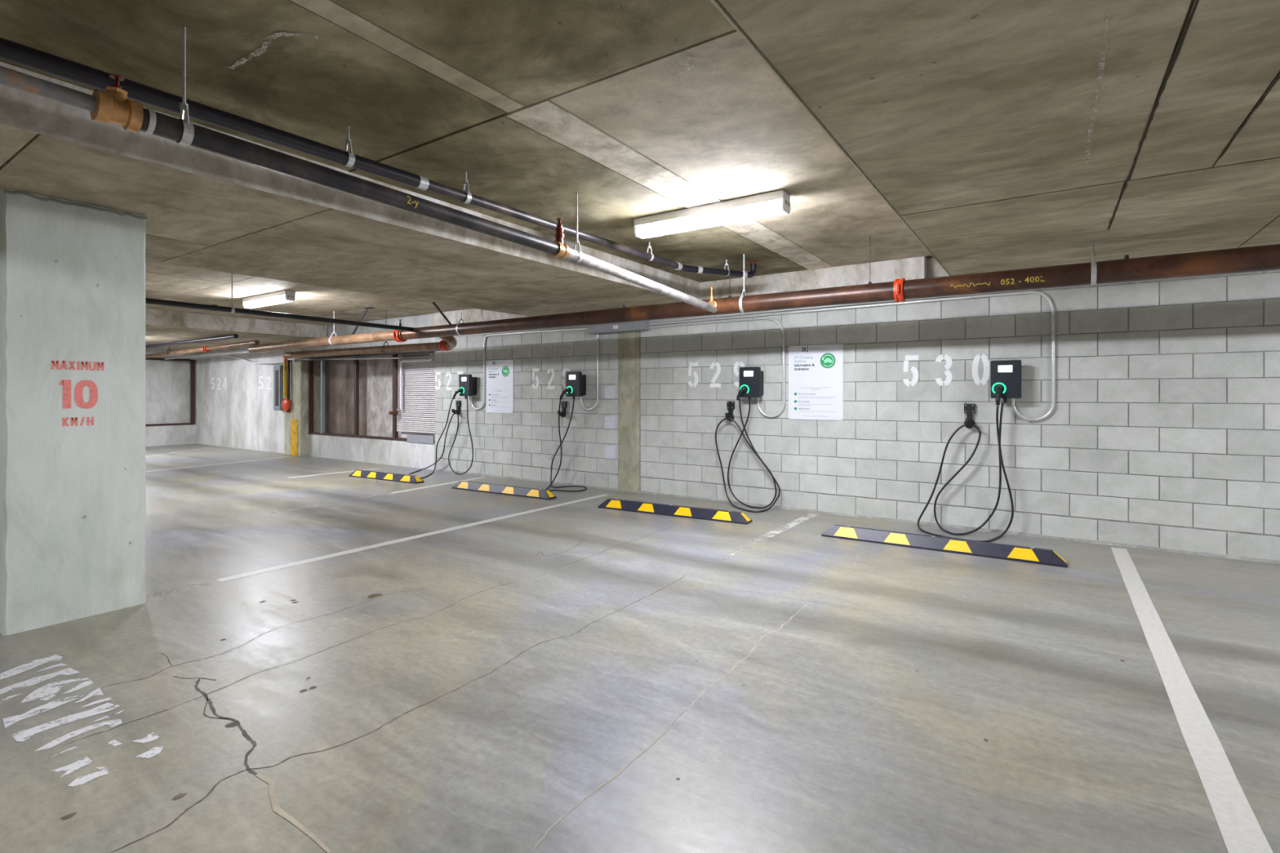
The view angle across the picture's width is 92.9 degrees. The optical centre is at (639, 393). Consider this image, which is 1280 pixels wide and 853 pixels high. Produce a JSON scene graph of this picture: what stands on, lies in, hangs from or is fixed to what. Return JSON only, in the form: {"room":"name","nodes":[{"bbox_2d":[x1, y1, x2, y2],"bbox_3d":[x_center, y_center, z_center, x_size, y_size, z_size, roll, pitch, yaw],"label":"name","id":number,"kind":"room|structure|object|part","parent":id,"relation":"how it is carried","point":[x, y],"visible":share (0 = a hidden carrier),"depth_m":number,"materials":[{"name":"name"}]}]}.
{"room":"parking garage","nodes":[
{"label":"parking garage","id":0,"kind":"room"},
{"bbox_2d":[145,348,195,446],"bbox_3d":[-15.740,-0.075,9.785,0.500,2.750,14.570,0,0,34],"label":"wall","id":1,"kind":"structure","parent":0,"point":[167,383],"depth_m":15.25,"materials":[{"name":"concrete"}]},
{"bbox_2d":[145,357,194,426],"bbox_3d":[-15.507,-0.030,9.727,0.072,1.680,14.335,0,0,34],"label":"window","id":2,"kind":"structure","parent":1,"relation":"in","point":[192,362],"depth_m":15.59,"materials":[{"name":"brown metal"}]},
{"bbox_3d":[-11.510,-0.030,15.635,0.072,1.660,0.070,0,0,34],"label":"post","id":3,"kind":"part","parent":2,"relation":"part of","materials":[{"name":"brown metal"}]},
{"bbox_2d":[194,313,435,470],"bbox_3d":[-7.355,-0.075,13.104,10.070,2.750,0.675,0,0,34],"label":"wall","id":4,"kind":"structure","parent":0,"point":[233,397],"depth_m":12.54,"materials":[{"name":"concrete"}]},
{"bbox_2d":[273,364,284,410],"bbox_3d":[-7.686,-0.115,13.017,0.300,0.970,0.190,0,0,34],"label":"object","id":5,"kind":"object","parent":4,"relation":"attached to","point":[278,398],"visible":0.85,"depth_m":12.90,"materials":[{"name":"grey metal"}]},
{"bbox_3d":[-7.732,-0.115,12.949,0.280,0.910,0.015,0,0,34],"label":"door","id":6,"kind":"part","parent":5,"relation":"part of","materials":[{"name":"grey metal"}]},
{"bbox_2d":[281,398,290,412],"bbox_3d":[-7.349,0.254,12.659,0.268,0.297,0.143,0,0,34],"label":"gong","id":7,"kind":"object","parent":4,"relation":"attached to","point":[286,404],"visible":1,"depth_m":12.59,"materials":[{"name":"red metal"}]},
{"bbox_2d":[282,355,289,399],"bbox_3d":[-7.353,-0.340,12.652,0.154,0.920,0.152,0,0,-11],"label":"pipe","id":8,"kind":"object","parent":4,"relation":"attached to","point":[286,362],"visible":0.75,"depth_m":12.61,"materials":[{"name":"yellow metal"}]},
{"bbox_2d":[191,354,399,364],"bbox_3d":[-7.863,-0.765,13.050,8.751,0.333,0.129,0,0,34],"label":"conduit","id":9,"kind":"object","parent":4,"relation":"attached to","point":[398,357],"visible":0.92,"depth_m":12.57,"materials":[{"name":"metal"}]},
{"bbox_2d":[308,351,435,444],"bbox_3d":[-5.151,0.050,11.435,4.073,1.620,0.070,0,0,34],"label":"window","id":10,"kind":"structure","parent":4,"relation":"in","point":[411,437],"depth_m":10.77,"materials":[{"name":"brown metal"}]},
{"bbox_3d":[-6.794,0.050,12.551,0.070,1.540,0.062,0,0,34],"label":"frame post","id":11,"kind":"part","parent":10,"relation":"part of","materials":[{"name":"brown metal"}]},
{"bbox_3d":[-6.413,0.050,12.294,0.050,1.540,0.062,0,0,34],"label":"frame post","id":12,"kind":"part","parent":10,"relation":"part of","materials":[{"name":"metal"}]},
{"bbox_3d":[-5.419,0.050,11.621,0.070,1.540,0.062,0,0,34],"label":"frame post","id":13,"kind":"part","parent":10,"relation":"part of","materials":[{"name":"brown metal"}]},
{"bbox_2d":[388,356,398,415],"bbox_3d":[-4.348,-0.125,10.740,0.097,1.050,0.158,0,0,34],"label":"window riser","id":14,"kind":"structure","parent":10,"relation":"attached to","point":[395,412],"depth_m":10.75,"materials":[{"name":"brown metal"}]},
{"bbox_3d":[-4.400,0.050,10.932,0.080,1.540,0.062,0,0,34],"label":"frame post","id":15,"kind":"part","parent":10,"relation":"part of","materials":[{"name":"brown metal"}]},
{"bbox_3d":[-3.779,0.792,10.489,0.725,0.135,0.040,0,0,34],"label":"louver panel","id":16,"kind":"part","parent":10,"relation":"part of","materials":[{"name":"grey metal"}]},
{"bbox_2d":[400,358,432,408],"bbox_3d":[-3.876,-0.151,10.494,0.862,0.862,0.044,0,0,34],"label":"conduit","id":17,"kind":"object","parent":4,"relation":"attached to","point":[429,359],"visible":1,"depth_m":10.70,"materials":[{"name":"metal"}]},
{"bbox_2d":[0,443,1279,852],"bbox_3d":[-4.693,1.399,2.674,26.370,0.201,15.770,0,0,34],"label":"floor","id":18,"kind":"structure","parent":0,"point":[316,657],"depth_m":2.68,"materials":[{"name":"concrete"}]},
{"bbox_2d":[60,812,76,820],"bbox_3d":[-1.752,1.299,1.867,0.025,0.001,0.037,0,0,34],"label":"stain","id":19,"kind":"object","parent":18,"relation":"on","point":[68,816],"depth_m":1.86,"materials":[{"name":"grey concrete"}]},
{"bbox_2d":[0,187,146,635],"bbox_3d":[-3.481,0.100,3.678,0.631,2.400,0.622,0,0,34],"label":"concrete column","id":20,"kind":"structure","parent":18,"relation":"on","point":[73,483],"depth_m":3.47,"materials":[{"name":"white concrete"}]},
{"bbox_2d":[171,793,186,800],"bbox_3d":[-1.485,1.299,1.959,0.029,0.001,0.041,0,0,34],"label":"stain","id":21,"kind":"object","parent":18,"relation":"on","point":[180,795],"depth_m":1.96,"materials":[{"name":"grey concrete"}]},
{"bbox_2d":[224,721,239,727],"bbox_3d":[-1.597,1.299,2.382,0.043,0.001,0.047,0,0,34],"label":"stain","id":22,"kind":"object","parent":18,"relation":"on","point":[233,724],"depth_m":2.38,"materials":[{"name":"grey concrete"}]},
{"bbox_2d":[367,593,382,598],"bbox_3d":[-1.705,1.299,3.900,0.069,0.001,0.104,0,0,34],"label":"stain","id":23,"kind":"object","parent":18,"relation":"on","point":[375,595],"depth_m":3.90,"materials":[{"name":"grey concrete"}]},
{"bbox_2d":[348,470,424,484],"bbox_3d":[-3.843,1.249,9.168,1.534,0.102,0.150,0,0,30],"label":"wheel stop","id":24,"kind":"object","parent":18,"relation":"on","point":[406,478],"visible":1,"depth_m":9.07,"materials":[{"name":"black rubber"}]},
{"bbox_2d":[452,480,556,499],"bbox_3d":[-1.799,1.249,7.912,1.702,0.102,0.150,0,0,31],"label":"wheel stop","id":25,"kind":"object","parent":18,"relation":"on","point":[461,485],"visible":1,"depth_m":7.81,"materials":[{"name":"black rubber"}]},
{"bbox_2d":[598,498,752,524],"bbox_3d":[0.329,1.249,6.514,1.770,0.102,0.150,0,0,30],"label":"wheel stop","id":26,"kind":"object","parent":18,"relation":"on","point":[717,515],"visible":1,"depth_m":6.42,"materials":[{"name":"black rubber"}]},
{"bbox_2d":[821,524,1067,568],"bbox_3d":[2.456,1.249,5.087,1.830,0.102,0.150,0,0,33],"label":"wheel stop","id":27,"kind":"object","parent":18,"relation":"on","point":[979,548],"visible":1,"depth_m":4.97,"materials":[{"name":"black rubber"}]},
{"bbox_2d":[0,0,1279,350],"bbox_3d":[-4.693,-1.250,2.674,26.370,0.500,15.770,0,0,34],"label":"ceiling","id":28,"kind":"structure","parent":0,"point":[970,136],"depth_m":2.88,"materials":[{"name":"grey concrete"}]},
{"bbox_3d":[-3.749,-1.111,1.999,1.342,0.019,2.302,0,0,34],"label":"panel","id":29,"kind":"part","parent":28,"relation":"part of","materials":[{"name":"grey concrete"}]},
{"bbox_3d":[-3.200,-1.111,3.783,0.852,0.018,1.252,0,0,34],"label":"panel","id":30,"kind":"part","parent":28,"relation":"part of","materials":[{"name":"grey concrete"}]},
{"bbox_3d":[-8.181,-1.360,7.315,2.242,0.020,3.742,0,0,34],"label":"panel","id":31,"kind":"part","parent":28,"relation":"part of","materials":[{"name":"grey concrete"}]},
{"bbox_3d":[-2.517,-1.110,3.320,0.782,0.020,1.252,0,0,34],"label":"panel","id":32,"kind":"part","parent":28,"relation":"part of","materials":[{"name":"grey concrete"}]},
{"bbox_3d":[-9.777,-1.109,10.176,3.592,0.022,2.892,0,0,34],"label":"panel","id":33,"kind":"part","parent":28,"relation":"part of","materials":[{"name":"grey concrete"}]},
{"bbox_3d":[-3.970,-1.110,4.304,0.992,0.021,1.252,0,0,34],"label":"panel","id":34,"kind":"part","parent":28,"relation":"part of","materials":[{"name":"grey concrete"}]},
{"bbox_3d":[-10.959,-1.110,14.024,2.662,0.020,2.142,0,0,34],"label":"panel","id":35,"kind":"part","parent":28,"relation":"part of","materials":[{"name":"grey concrete"}]},
{"bbox_3d":[-6.690,-1.360,6.307,1.342,0.021,3.742,0,0,34],"label":"panel","id":36,"kind":"part","parent":28,"relation":"part of","materials":[{"name":"grey concrete"}]},
{"bbox_3d":[-5.220,-1.360,5.312,2.192,0.020,3.742,0,0,34],"label":"panel","id":37,"kind":"part","parent":28,"relation":"part of","materials":[{"name":"grey concrete"}]},
{"bbox_2d":[145,333,259,359],"bbox_3d":[-9.566,-0.965,13.076,5.901,0.270,0.919,0,0,34],"label":"pipe","id":38,"kind":"object","parent":28,"relation":"hanging from","point":[206,348],"visible":0.94,"depth_m":12.67,"materials":[{"name":"metal"}]},
{"bbox_3d":[-8.362,-1.110,12.268,3.592,0.020,2.142,0,0,34],"label":"panel","id":39,"kind":"part","parent":28,"relation":"part of","materials":[{"name":"grey concrete"}]},
{"bbox_3d":[-6.500,-1.360,9.800,2.242,0.020,2.242,0,0,34],"label":"panel","id":40,"kind":"part","parent":28,"relation":"part of","materials":[{"name":"grey concrete"}]},
{"bbox_3d":[-1.890,-1.361,2.311,1.372,0.019,2.422,0,0,34],"label":"panel","id":41,"kind":"part","parent":28,"relation":"part of","materials":[{"name":"grey concrete"}]},
{"bbox_2d":[242,289,295,308],"bbox_3d":[-5.102,-1.282,8.341,1.218,0.133,0.134,0,0,34],"label":"ceiling light","id":42,"kind":"object","parent":28,"relation":"attached to","point":[282,296],"visible":1,"depth_m":8.22,"materials":[{"name":"white plastic"}]},
{"bbox_2d":[145,273,415,331],"bbox_3d":[-6.827,-1.117,3.472,0.072,0.467,13.100,0,0,34],"label":"pipe","id":43,"kind":"object","parent":28,"relation":"hanging from","point":[148,300],"visible":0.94,"depth_m":7.08,"materials":[{"name":"metal"}]},
{"bbox_3d":[-5.009,-1.360,8.792,1.342,0.020,2.242,0,0,34],"label":"panel","id":44,"kind":"part","parent":28,"relation":"part of","materials":[{"name":"grey concrete"}]},
{"bbox_3d":[-3.539,-1.360,7.797,2.192,0.020,2.242,0,0,34],"label":"panel","id":45,"kind":"part","parent":28,"relation":"part of","materials":[{"name":"grey concrete"}]},
{"bbox_2d":[248,306,407,353],"bbox_3d":[-5.416,-1.057,10.252,4.741,0.604,0.266,0,0,34],"label":"pipe","id":46,"kind":"object","parent":28,"relation":"hanging from","point":[396,335],"visible":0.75,"depth_m":9.87,"materials":[{"name":"orange metal"}]},
{"bbox_3d":[-5.603,-1.359,11.125,2.242,0.021,0.942,0,0,34],"label":"panel","id":47,"kind":"part","parent":28,"relation":"part of","materials":[{"name":"grey concrete"}]},
{"bbox_3d":[-2.663,-1.110,5.647,1.652,0.020,2.422,0,0,34],"label":"panel","id":48,"kind":"part","parent":28,"relation":"part of","materials":[{"name":"grey concrete"}]},
{"bbox_2d":[0,26,717,312],"bbox_3d":[-2.899,-1.071,0.442,0.194,0.558,13.283,0,0,33],"label":"pipe","id":49,"kind":"object","parent":28,"relation":"hanging from","point":[113,105],"visible":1,"depth_m":2.47,"materials":[{"name":"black metal"}]},
{"bbox_2d":[284,310,457,361],"bbox_3d":[-4.695,-0.989,10.473,5.498,0.723,0.755,0,0,38],"label":"pipe","id":50,"kind":"object","parent":28,"relation":"hanging from","point":[448,343],"visible":0.94,"depth_m":10.13,"materials":[{"name":"orange metal"}]},
{"bbox_2d":[0,36,759,278],"bbox_3d":[-2.839,-1.190,0.714,0.532,0.321,13.802,0,0,34],"label":"drain pipe","id":51,"kind":"object","parent":28,"relation":"hanging from","point":[12,51],"visible":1,"depth_m":2.80,"materials":[{"name":"black metal"}]},
{"bbox_3d":[-4.112,-1.359,10.117,1.342,0.021,0.942,0,0,34],"label":"panel","id":52,"kind":"part","parent":28,"relation":"part of","materials":[{"name":"grey concrete"}]},
{"bbox_3d":[-1.268,-1.360,1.891,0.112,0.021,2.422,0,0,34],"label":"panel","id":53,"kind":"part","parent":28,"relation":"part of","materials":[{"name":"grey concrete"}]},
{"bbox_3d":[-1.566,-1.109,4.905,0.982,0.021,2.422,0,0,34],"label":"panel","id":54,"kind":"part","parent":28,"relation":"part of","materials":[{"name":"grey concrete"}]},
{"bbox_3d":[-2.642,-1.361,9.122,2.192,0.018,0.942,0,0,34],"label":"panel","id":55,"kind":"part","parent":28,"relation":"part of","materials":[{"name":"grey concrete"}]},
{"bbox_3d":[-1.380,-1.111,7.544,1.652,0.019,2.142,0,0,34],"label":"panel","id":56,"kind":"part","parent":28,"relation":"part of","materials":[{"name":"grey concrete"}]},
{"bbox_3d":[-0.693,-1.360,1.501,1.262,0.021,2.422,0,0,34],"label":"panel","id":57,"kind":"part","parent":28,"relation":"part of","materials":[{"name":"grey concrete"}]},
{"bbox_3d":[0.037,-1.360,5.185,1.342,0.020,4.462,0,0,34],"label":"panel","id":58,"kind":"part","parent":28,"relation":"part of","materials":[{"name":"grey concrete"}]},
{"bbox_3d":[-0.282,-1.109,6.801,0.982,0.022,2.142,0,0,34],"label":"panel","id":59,"kind":"part","parent":28,"relation":"part of","materials":[{"name":"grey concrete"}]},
{"bbox_3d":[0.712,-1.359,4.728,0.272,0.021,4.462,0,0,34],"label":"panel","id":60,"kind":"part","parent":28,"relation":"part of","materials":[{"name":"grey concrete"}]},
{"bbox_2d":[634,190,790,239],"bbox_3d":[0.488,-1.282,4.415,1.218,0.133,0.134,0,0,34],"label":"ceiling light","id":61,"kind":"object","parent":28,"relation":"attached to","point":[770,204],"visible":1,"depth_m":4.32,"materials":[{"name":"white plastic"}]},
{"bbox_3d":[1.300,-1.361,4.330,1.132,0.018,4.462,0,0,34],"label":"panel","id":62,"kind":"part","parent":28,"relation":"part of","materials":[{"name":"grey concrete"}]},
{"bbox_2d":[401,236,1279,339],"bbox_3d":[2.921,-1.063,4.604,15.320,0.600,0.256,0,0,34],"label":"pipe","id":63,"kind":"object","parent":28,"relation":"hanging from","point":[1267,257],"visible":1,"depth_m":4.93,"materials":[{"name":"brown metal"}]},
{"bbox_3d":[1.982,-1.145,5.239,0.037,0.411,0.037,0,0,12],"label":"hanger rod","id":64,"kind":"part","parent":63,"relation":"part of","materials":[{"name":"silver metal"}]},
{"bbox_3d":[1.108,-1.111,2.039,1.102,0.019,3.412,0,0,34],"label":"panel","id":65,"kind":"part","parent":28,"relation":"part of","materials":[{"name":"grey concrete"}]},
{"bbox_3d":[2.387,-1.109,3.939,1.092,0.022,1.152,0,0,34],"label":"panel","id":66,"kind":"part","parent":28,"relation":"part of","materials":[{"name":"grey concrete"}]},
{"bbox_3d":[3.496,-1.110,4.819,1.942,0.020,1.532,0,0,34],"label":"panel","id":67,"kind":"part","parent":28,"relation":"part of","materials":[{"name":"grey concrete"}]},
{"bbox_3d":[3.538,-1.109,3.160,1.672,0.022,1.152,0,0,34],"label":"panel","id":68,"kind":"part","parent":28,"relation":"part of","materials":[{"name":"grey concrete"}]},
{"bbox_3d":[1.700,-1.110,1.639,0.312,0.019,3.412,0,0,34],"label":"panel","id":69,"kind":"part","parent":28,"relation":"part of","materials":[{"name":"grey concrete"}]},
{"bbox_3d":[2.392,-1.111,1.171,1.342,0.018,3.412,0,0,34],"label":"panel","id":70,"kind":"part","parent":28,"relation":"part of","materials":[{"name":"grey concrete"}]},
{"bbox_3d":[4.647,-1.110,4.040,0.822,0.019,1.532,0,0,34],"label":"panel","id":71,"kind":"part","parent":28,"relation":"part of","materials":[{"name":"grey concrete"}]},
{"bbox_2d":[433,256,1279,564],"bbox_3d":[3.257,-0.075,5.828,16.137,2.750,0.216,0,0,34],"label":"wall","id":72,"kind":"structure","parent":0,"point":[1162,432],"depth_m":5.94,"materials":[{"name":"concrete"}]},
{"bbox_2d":[451,400,461,414],"bbox_3d":[-2.991,0.236,9.865,0.091,0.232,0.150,0,0,34],"label":"holster","id":73,"kind":"object","parent":72,"relation":"attached to","point":[458,403],"visible":0.93,"depth_m":9.88,"materials":[{"name":"black plastic"}]},
{"bbox_3d":[-2.959,0.165,9.912,0.090,0.090,0.036,0,0,34],"label":"mounting plate","id":74,"kind":"part","parent":73,"relation":"part of","materials":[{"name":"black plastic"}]},
{"bbox_2d":[453,373,476,399],"bbox_3d":[-2.789,-0.102,9.662,0.308,0.393,0.256,0,0,34],"label":"charger","id":75,"kind":"object","parent":72,"relation":"attached to","point":[468,384],"visible":1,"depth_m":9.61,"materials":[{"name":"black plastic"}]},
{"bbox_2d":[408,395,473,478],"bbox_3d":[-3.323,0.665,9.593,1.221,1.267,0.744,0,0,34],"label":"charging cable","id":76,"kind":"object","parent":75,"relation":"attached to","point":[456,412],"visible":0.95,"depth_m":9.79,"materials":[{"name":"black rubber"}]},
{"bbox_3d":[-2.888,0.012,9.632,0.176,0.166,0.078,0,0,5],"label":"plug handle","id":77,"kind":"part","parent":75,"relation":"part of","materials":[{"name":"black plastic"}]},
{"bbox_2d":[485,360,513,413],"bbox_3d":[-2.174,-0.102,9.393,0.602,0.815,0.008,0,0,34],"label":"information sign","id":78,"kind":"object","parent":72,"relation":"attached to","point":[499,373],"visible":1,"depth_m":9.38,"materials":[{"name":"white paper"}]},
{"bbox_2d":[470,327,587,409],"bbox_3d":[-1.684,-0.328,9.043,2.484,1.181,0.046,0,0,34],"label":"conduit","id":79,"kind":"object","parent":72,"relation":"attached to","point":[574,329],"visible":0.99,"depth_m":9.43,"materials":[{"name":"metal"}]},
{"bbox_2d":[557,400,567,417],"bbox_3d":[-1.111,0.226,8.593,0.091,0.232,0.150,0,0,34],"label":"holster","id":80,"kind":"object","parent":72,"relation":"attached to","point":[563,403],"visible":0.84,"depth_m":8.61,"materials":[{"name":"black plastic"}]},
{"bbox_3d":[-1.079,0.155,8.640,0.090,0.090,0.036,0,0,34],"label":"mounting plate","id":81,"kind":"part","parent":80,"relation":"part of","materials":[{"name":"black plastic"}]},
{"bbox_2d":[559,371,586,399],"bbox_3d":[-0.934,-0.102,8.407,0.298,0.392,0.256,0,0,34],"label":"charger","id":82,"kind":"object","parent":72,"relation":"attached to","point":[575,382],"visible":1,"depth_m":8.36,"materials":[{"name":"black plastic"}]},
{"bbox_3d":[-1.032,0.011,8.377,0.167,0.165,0.078,0,0,2],"label":"plug handle","id":83,"kind":"part","parent":82,"relation":"part of","materials":[{"name":"black plastic"}]},
{"bbox_2d":[545,398,586,492],"bbox_3d":[-0.996,0.666,8.257,0.559,1.266,0.754,0,0,1],"label":"charging cable","id":84,"kind":"object","parent":82,"relation":"attached to","point":[561,442],"visible":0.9,"depth_m":8.44,"materials":[{"name":"black rubber"}]},
{"bbox_2d":[580,333,600,410],"bbox_3d":[-0.687,-0.291,8.369,0.350,1.058,0.046,0,0,34],"label":"conduit","id":85,"kind":"object","parent":72,"relation":"attached to","point":[597,336],"visible":1,"depth_m":8.29,"materials":[{"name":"metal"}]},
{"bbox_2d":[587,320,650,333],"bbox_3d":[-0.289,-0.868,8.059,0.950,0.110,0.114,0,0,34],"label":"box","id":86,"kind":"object","parent":72,"relation":"attached to","point":[643,325],"visible":1,"depth_m":7.99,"materials":[{"name":"grey metal"}]},
{"bbox_2d":[648,317,788,417],"bbox_3d":[0.888,-0.298,7.303,1.846,1.151,0.046,0,0,34],"label":"conduit","id":87,"kind":"object","parent":72,"relation":"attached to","point":[751,318],"visible":1,"depth_m":6.94,"materials":[{"name":"metal"}]},
{"bbox_2d":[724,400,734,421],"bbox_3d":[1.043,0.211,7.136,0.091,0.232,0.150,0,0,34],"label":"holster","id":88,"kind":"object","parent":72,"relation":"attached to","point":[730,405],"visible":0.95,"depth_m":7.15,"materials":[{"name":"black plastic"}]},
{"bbox_3d":[1.075,0.140,7.183,0.090,0.090,0.036,0,0,34],"label":"mounting plate","id":89,"kind":"part","parent":88,"relation":"part of","materials":[{"name":"black plastic"}]},
{"bbox_2d":[736,366,763,401],"bbox_3d":[1.253,-0.102,6.928,0.245,0.391,0.256,0,0,34],"label":"charger","id":90,"kind":"object","parent":72,"relation":"attached to","point":[751,378],"visible":1,"depth_m":6.89,"materials":[{"name":"black plastic"}]},
{"bbox_3d":[1.155,0.005,6.902,0.123,0.153,0.074,0,0,-21],"label":"plug handle","id":91,"kind":"part","parent":90,"relation":"part of","materials":[{"name":"black plastic"}]},
{"bbox_2d":[715,398,780,512],"bbox_3d":[1.150,0.668,6.845,0.808,1.262,0.309,0,0,34],"label":"charging cable","id":92,"kind":"object","parent":90,"relation":"attached to","point":[751,446],"visible":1,"depth_m":6.93,"materials":[{"name":"black rubber"}]},
{"bbox_2d":[788,343,843,420],"bbox_3d":[1.909,-0.117,6.631,0.602,0.815,0.008,0,0,34],"label":"information sign","id":93,"kind":"object","parent":72,"relation":"attached to","point":[815,372],"visible":1,"depth_m":6.62,"materials":[{"name":"white paper"}]},
{"bbox_2d":[648,290,1059,421],"bbox_3d":[1.921,-0.338,6.604,4.341,1.186,0.046,0,0,34],"label":"conduit","id":94,"kind":"object","parent":72,"relation":"attached to","point":[1052,308],"visible":1,"depth_m":5.70,"materials":[{"name":"metal"}]},
{"bbox_2d":[648,269,1279,323],"bbox_3d":[5.004,-0.932,4.524,11.780,0.064,0.036,0,0,34],"label":"conduit","id":95,"kind":"object","parent":72,"relation":"attached to","point":[1137,282],"visible":0.49,"depth_m":6.57,"materials":[{"name":"metal"}]},
{"bbox_2d":[964,403,974,428],"bbox_3d":[3.105,0.216,5.741,0.091,0.232,0.150,0,0,34],"label":"holster","id":96,"kind":"object","parent":72,"relation":"attached to","point":[969,409],"visible":0.98,"depth_m":5.76,"materials":[{"name":"black plastic"}]},
{"bbox_2d":[916,402,1013,542],"bbox_3d":[2.925,0.691,5.542,0.806,1.215,0.479,0,0,34],"label":"charging cable","id":97,"kind":"object","parent":96,"relation":"hanging from","point":[998,428],"visible":0.98,"depth_m":5.57,"materials":[{"name":"black rubber"}]},
{"bbox_3d":[3.137,0.145,5.788,0.090,0.090,0.036,0,0,34],"label":"mounting plate","id":98,"kind":"part","parent":96,"relation":"part of","materials":[{"name":"black plastic"}]},
{"bbox_2d":[990,360,1021,405],"bbox_3d":[3.325,-0.094,5.526,0.240,0.407,0.256,0,0,34],"label":"charger","id":99,"kind":"object","parent":72,"relation":"attached to","point":[1005,375],"visible":1,"depth_m":5.49,"materials":[{"name":"black plastic"}]},
{"bbox_3d":[3.239,0.019,5.491,0.057,0.181,0.098,0,0,34],"label":"plug handle","id":100,"kind":"part","parent":99,"relation":"part of","materials":[{"name":"black plastic"}]},
{"bbox_2d":[993,383,1004,393],"bbox_3d":[3.261,-0.041,5.523,0.087,0.087,0.006,0,0,34],"label":"socket","id":101,"kind":"object","parent":99,"relation":"attached to","point":[1002,385],"depth_m":5.51,"materials":[{"name":"teal plastic"}]}
]}

